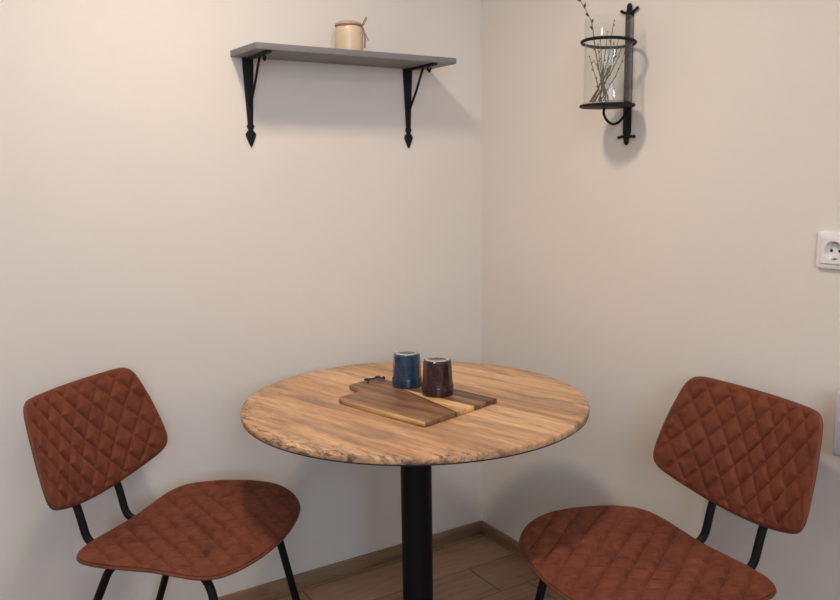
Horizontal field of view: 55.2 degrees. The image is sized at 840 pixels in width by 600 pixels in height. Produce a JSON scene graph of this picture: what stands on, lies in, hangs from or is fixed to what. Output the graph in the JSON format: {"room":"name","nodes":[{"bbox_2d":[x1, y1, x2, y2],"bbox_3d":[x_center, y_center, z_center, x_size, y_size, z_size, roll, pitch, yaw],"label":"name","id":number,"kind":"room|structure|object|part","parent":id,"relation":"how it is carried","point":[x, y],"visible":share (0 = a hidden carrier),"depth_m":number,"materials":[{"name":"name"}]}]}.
{"room":"dining room","nodes":[
{"label":"dining room","id":0,"kind":"room"},
{"bbox_2d":[0,0,481,599],"bbox_3d":[-1.381,-0.227,1.918,3.940,2.560,0.120,-6,10,-32],"label":"wall","id":1,"kind":"structure","parent":0,"point":[143,231],"depth_m":2.37,"materials":[{"name":"paint"}]},
{"bbox_2d":[242,50,271,146],"bbox_3d":[-0.456,-0.568,2.284,0.033,0.254,0.170,-6,10,-32],"label":"shelf bracket","id":2,"kind":"object","parent":1,"relation":"attached to","point":[247,63],"visible":1,"depth_m":2.34,"materials":[{"name":"black metal"}]},
{"bbox_3d":[-0.456,-0.690,2.263,0.016,0.007,0.164,-6,10,-32],"label":"arm","id":3,"kind":"part","parent":2,"relation":"part of","materials":[{"name":"black metal"}]},
{"bbox_2d":[230,42,455,69],"bbox_3d":[-0.216,-0.728,2.412,0.670,0.018,0.174,-6,10,-32],"label":"wall shelf","id":4,"kind":"object","parent":1,"relation":"attached to","point":[285,52],"visible":0.98,"depth_m":2.35,"materials":[{"name":"grey paint"}]},
{"bbox_2d":[335,17,368,50],"bbox_3d":[-0.210,-0.790,2.402,0.090,0.106,0.084,-6,10,-32],"label":"storage jar","id":5,"kind":"object","parent":4,"relation":"on","point":[349,34],"visible":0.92,"depth_m":2.37,"materials":[{"name":"beige ceramic"}]},
{"bbox_3d":[-0.213,-0.823,2.396,0.082,0.012,0.082,-6,10,-32],"label":"lid","id":6,"kind":"part","parent":5,"relation":"part of","materials":[{"name":"brown wood"}]},
{"bbox_3d":[-0.213,-0.815,2.397,0.082,0.007,0.082,-6,10,-32],"label":"cord","id":7,"kind":"part","parent":5,"relation":"part of","materials":[{"name":"fabric"}]},
{"bbox_3d":[-0.169,-0.785,2.396,0.014,0.063,0.006,-1,9,0],"label":"cord","id":8,"kind":"part","parent":5,"relation":"part of","materials":[{"name":"fabric"}]},
{"bbox_2d":[218,520,481,599],"bbox_3d":[-1.329,1.022,2.052,3.700,0.050,0.010,-6,10,-32],"label":"baseboard","id":9,"kind":"structure","parent":1,"relation":"attached to","point":[280,586],"depth_m":2.71,"materials":[{"name":"brown wood"}]},
{"bbox_2d":[403,63,437,147],"bbox_3d":[0.004,-0.618,2.570,0.033,0.254,0.170,-6,10,-32],"label":"shelf bracket","id":10,"kind":"object","parent":1,"relation":"attached to","point":[407,73],"visible":1,"depth_m":2.63,"materials":[{"name":"black metal"}]},
{"bbox_3d":[0.004,-0.740,2.549,0.016,0.007,0.164,-6,10,-32],"label":"arm","id":11,"kind":"part","parent":10,"relation":"part of","materials":[{"name":"black metal"}]},
{"bbox_2d":[263,533,564,599],"bbox_3d":[-0.185,1.354,0.267,3.940,0.100,4.540,-6,10,-32],"label":"floor","id":12,"kind":"structure","parent":0,"point":[476,567],"depth_m":2.67,"materials":[{"name":"brown wood"}]},
{"bbox_2d":[23,368,299,599],"bbox_3d":[-0.605,0.627,1.990,0.588,0.836,0.519,2,9,17],"label":"dining chair","id":13,"kind":"object","parent":12,"relation":"on","point":[87,435],"visible":1,"depth_m":1.98,"materials":[{"name":"rust brown leather"},{"name":"black metal"}]},
{"bbox_3d":[-0.825,0.348,2.013,0.129,0.278,0.452,2,9,17],"label":"backrest","id":14,"kind":"part","parent":13,"relation":"part of","materials":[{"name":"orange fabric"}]},
{"bbox_3d":[-0.767,0.828,1.905,0.299,0.469,0.040,-2,9,-6],"label":"leg","id":15,"kind":"part","parent":13,"relation":"part of","materials":[{"name":"black metal"}]},
{"bbox_3d":[-0.677,0.782,2.201,0.299,0.469,0.040,6,11,39],"label":"leg","id":16,"kind":"part","parent":13,"relation":"part of","materials":[{"name":"black metal"}]},
{"bbox_3d":[-0.531,0.553,1.956,0.409,0.050,0.513,2,9,17],"label":"seat","id":17,"kind":"part","parent":13,"relation":"part of","materials":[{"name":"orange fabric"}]},
{"bbox_3d":[-0.473,0.835,1.825,0.246,0.468,0.023,6,11,39],"label":"leg","id":18,"kind":"part","parent":13,"relation":"part of","materials":[{"name":"black metal"}]},
{"bbox_3d":[-0.388,0.791,2.108,0.246,0.468,0.023,-2,9,-6],"label":"leg","id":19,"kind":"part","parent":13,"relation":"part of","materials":[{"name":"black metal"}]},
{"bbox_2d":[240,361,588,599],"bbox_3d":[-0.008,0.631,2.173,0.900,0.750,0.900,7,12,43],"label":"bistro table","id":20,"kind":"object","parent":12,"relation":"on","point":[303,414],"visible":0.81,"depth_m":1.98,"materials":[{"name":"brown wood"}]},
{"bbox_2d":[339,376,496,426],"bbox_3d":[-0.039,0.251,2.103,0.398,0.023,0.282,7,12,43],"label":"cutting board","id":21,"kind":"object","parent":20,"relation":"on","point":[375,395],"visible":0.9,"depth_m":2.04,"materials":[{"name":"brown wood"}]},
{"bbox_2d":[392,350,421,388],"bbox_3d":[-0.036,0.188,2.198,0.082,0.093,0.082,-9,12,-43],"label":"ceramic cup","id":22,"kind":"object","parent":21,"relation":"on","point":[406,363],"visible":1,"depth_m":2.17,"materials":[{"name":"blue ceramic"}]},
{"bbox_2d":[421,356,453,397],"bbox_3d":[0.046,0.200,2.109,0.085,0.095,0.085,4,10,29],"label":"ceramic cup","id":23,"kind":"object","parent":21,"relation":"on","point":[437,382],"visible":1,"depth_m":2.08,"materials":[{"name":"ceramic"}]},
{"bbox_2d":[519,376,822,599],"bbox_3d":[0.536,0.642,1.794,0.588,0.836,0.519,-5,9,-23],"label":"dining chair","id":24,"kind":"object","parent":12,"relation":"on","point":[754,455],"visible":1,"depth_m":1.80,"materials":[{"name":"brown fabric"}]},
{"bbox_3d":[0.315,0.816,1.885,0.246,0.468,0.023,-1,9,-1],"label":"leg","id":25,"kind":"part","parent":24,"relation":"part of","materials":[{"name":"black metal"}]},
{"bbox_3d":[0.464,0.571,1.751,0.409,0.050,0.513,-5,9,-23],"label":"seat","id":26,"kind":"part","parent":24,"relation":"part of","materials":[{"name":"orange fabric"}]},
{"bbox_3d":[0.740,0.353,1.842,0.129,0.278,0.452,-5,9,-23],"label":"backrest","id":27,"kind":"part","parent":24,"relation":"part of","materials":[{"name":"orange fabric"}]},
{"bbox_2d":[481,0,839,599],"bbox_3d":[1.445,-0.128,1.019,0.120,2.560,4.420,-6,10,-32],"label":"wall","id":28,"kind":"structure","parent":0,"point":[615,272],"depth_m":2.18,"materials":[{"name":"paint"}]},
{"bbox_2d":[482,521,524,559],"bbox_3d":[1.377,1.112,1.220,0.010,0.050,4.290,-6,10,-32],"label":"baseboard","id":29,"kind":"structure","parent":28,"relation":"attached to","point":[489,531],"depth_m":2.91,"materials":[{"name":"brown wood"}]},
{"bbox_2d":[579,3,638,144],"bbox_3d":[0.512,-0.614,2.175,0.157,0.381,0.149,-6,10,-32],"label":"holder","id":30,"kind":"object","parent":28,"relation":"attached to","point":[626,105],"visible":0.99,"depth_m":2.20,"materials":[{"name":"black metal"}]},
{"bbox_2d":[579,102,635,109],"bbox_3d":[0.510,-0.528,2.186,0.149,0.007,0.149,2,9,15],"label":"tray","id":31,"kind":"object","parent":30,"relation":"on","point":[602,105],"depth_m":2.15,"materials":[{"name":"black metal"}]},
{"bbox_3d":[0.508,-0.644,2.169,0.128,0.225,0.128,-6,10,-32],"label":"glass vase","id":32,"kind":"object","parent":30,"relation":"in","visible":0},
{"bbox_2d":[577,0,608,99],"bbox_3d":[0.440,-0.709,2.144,0.136,0.351,0.023,2,9,17],"label":"twig","id":33,"kind":"object","parent":32,"relation":"in","point":[584,5],"visible":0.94,"depth_m":2.14,"materials":[{"name":"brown plant"}]},
{"bbox_2d":[589,56,601,101],"bbox_3d":[0.481,-0.605,2.197,0.039,0.127,0.006,1,9,9],"label":"twig","id":34,"kind":"object","parent":32,"relation":"in","point":[597,86],"visible":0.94,"depth_m":2.19,"materials":[{"name":"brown plant"}]},
{"bbox_2d":[593,60,604,100],"bbox_3d":[0.481,-0.590,2.158,0.032,0.109,0.006,1,9,9],"label":"twig","id":35,"kind":"object","parent":32,"relation":"in","point":[593,60],"visible":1,"depth_m":2.16,"materials":[{"name":"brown plant"}]},
{"bbox_2d":[591,20,614,101],"bbox_3d":[0.495,-0.647,2.173,0.066,0.218,0.008,-3,9,-11],"label":"twig","id":36,"kind":"object","parent":32,"relation":"in","point":[614,20],"visible":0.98,"depth_m":2.17,"materials":[{"name":"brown plant"}]},
{"bbox_2d":[597,44,608,100],"bbox_3d":[0.494,-0.612,2.162,0.037,0.152,0.007,-1,9,-2],"label":"twig","id":37,"kind":"object","parent":32,"relation":"in","point":[597,44],"visible":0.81,"depth_m":2.16,"materials":[{"name":"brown plant"}]},
{"bbox_2d":[589,48,617,101],"bbox_3d":[0.495,-0.608,2.169,0.073,0.142,0.006,0,9,3],"label":"twig","id":38,"kind":"object","parent":32,"relation":"in","point":[617,48],"visible":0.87,"depth_m":2.17,"materials":[{"name":"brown plant"}]},
{"bbox_2d":[600,40,606,101],"bbox_3d":[0.498,-0.623,2.183,0.022,0.166,0.007,2,9,19],"label":"twig","id":39,"kind":"object","parent":32,"relation":"in","point":[600,40],"visible":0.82,"depth_m":2.18,"materials":[{"name":"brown plant"}]},
{"bbox_2d":[599,31,607,101],"bbox_3d":[0.500,-0.635,2.184,0.024,0.189,0.006,-3,9,-15],"label":"twig","id":40,"kind":"object","parent":32,"relation":"in","point":[607,31],"visible":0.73,"depth_m":2.18,"materials":[{"name":"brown plant"}]},
{"bbox_2d":[598,42,614,100],"bbox_3d":[0.499,-0.610,2.148,0.043,0.152,0.005,0,9,6],"label":"twig","id":41,"kind":"object","parent":32,"relation":"in","point":[613,42],"visible":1,"depth_m":2.15,"materials":[{"name":"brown plant"}]},
{"bbox_2d":[593,35,619,100],"bbox_3d":[0.500,-0.620,2.155,0.066,0.171,0.006,0,9,4],"label":"twig","id":42,"kind":"object","parent":32,"relation":"in","point":[619,35],"visible":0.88,"depth_m":2.16,"materials":[{"name":"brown plant"}]},
{"bbox_2d":[594,47,621,101],"bbox_3d":[0.511,-0.613,2.184,0.076,0.146,0.006,-2,9,-6],"label":"twig","id":43,"kind":"object","parent":32,"relation":"in","point":[621,47],"visible":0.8,"depth_m":2.18,"materials":[{"name":"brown plant"}]},
{"bbox_2d":[600,52,624,100],"bbox_3d":[0.515,-0.598,2.152,0.064,0.126,0.008,1,9,9],"label":"twig","id":44,"kind":"object","parent":32,"relation":"in","point":[624,52],"visible":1,"depth_m":2.15,"materials":[{"name":"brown plant"}]},
{"bbox_2d":[816,232,839,269],"bbox_3d":[0.909,-0.107,1.760,0.013,0.081,0.081,-6,10,-32],"label":"wall socket","id":45,"kind":"object","parent":28,"relation":"attached to","point":[828,243],"visible":1,"depth_m":1.77,"materials":[{"name":"white plastic"}]},
{"bbox_2d":[833,391,839,456],"bbox_3d":[1.083,0.301,1.506,0.060,0.143,0.600,-6,10,-32],"label":"wall panel","id":46,"kind":"object","parent":28,"relation":"attached to","point":[836,441],"visible":1,"depth_m":1.74,"materials":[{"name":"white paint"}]}
]}

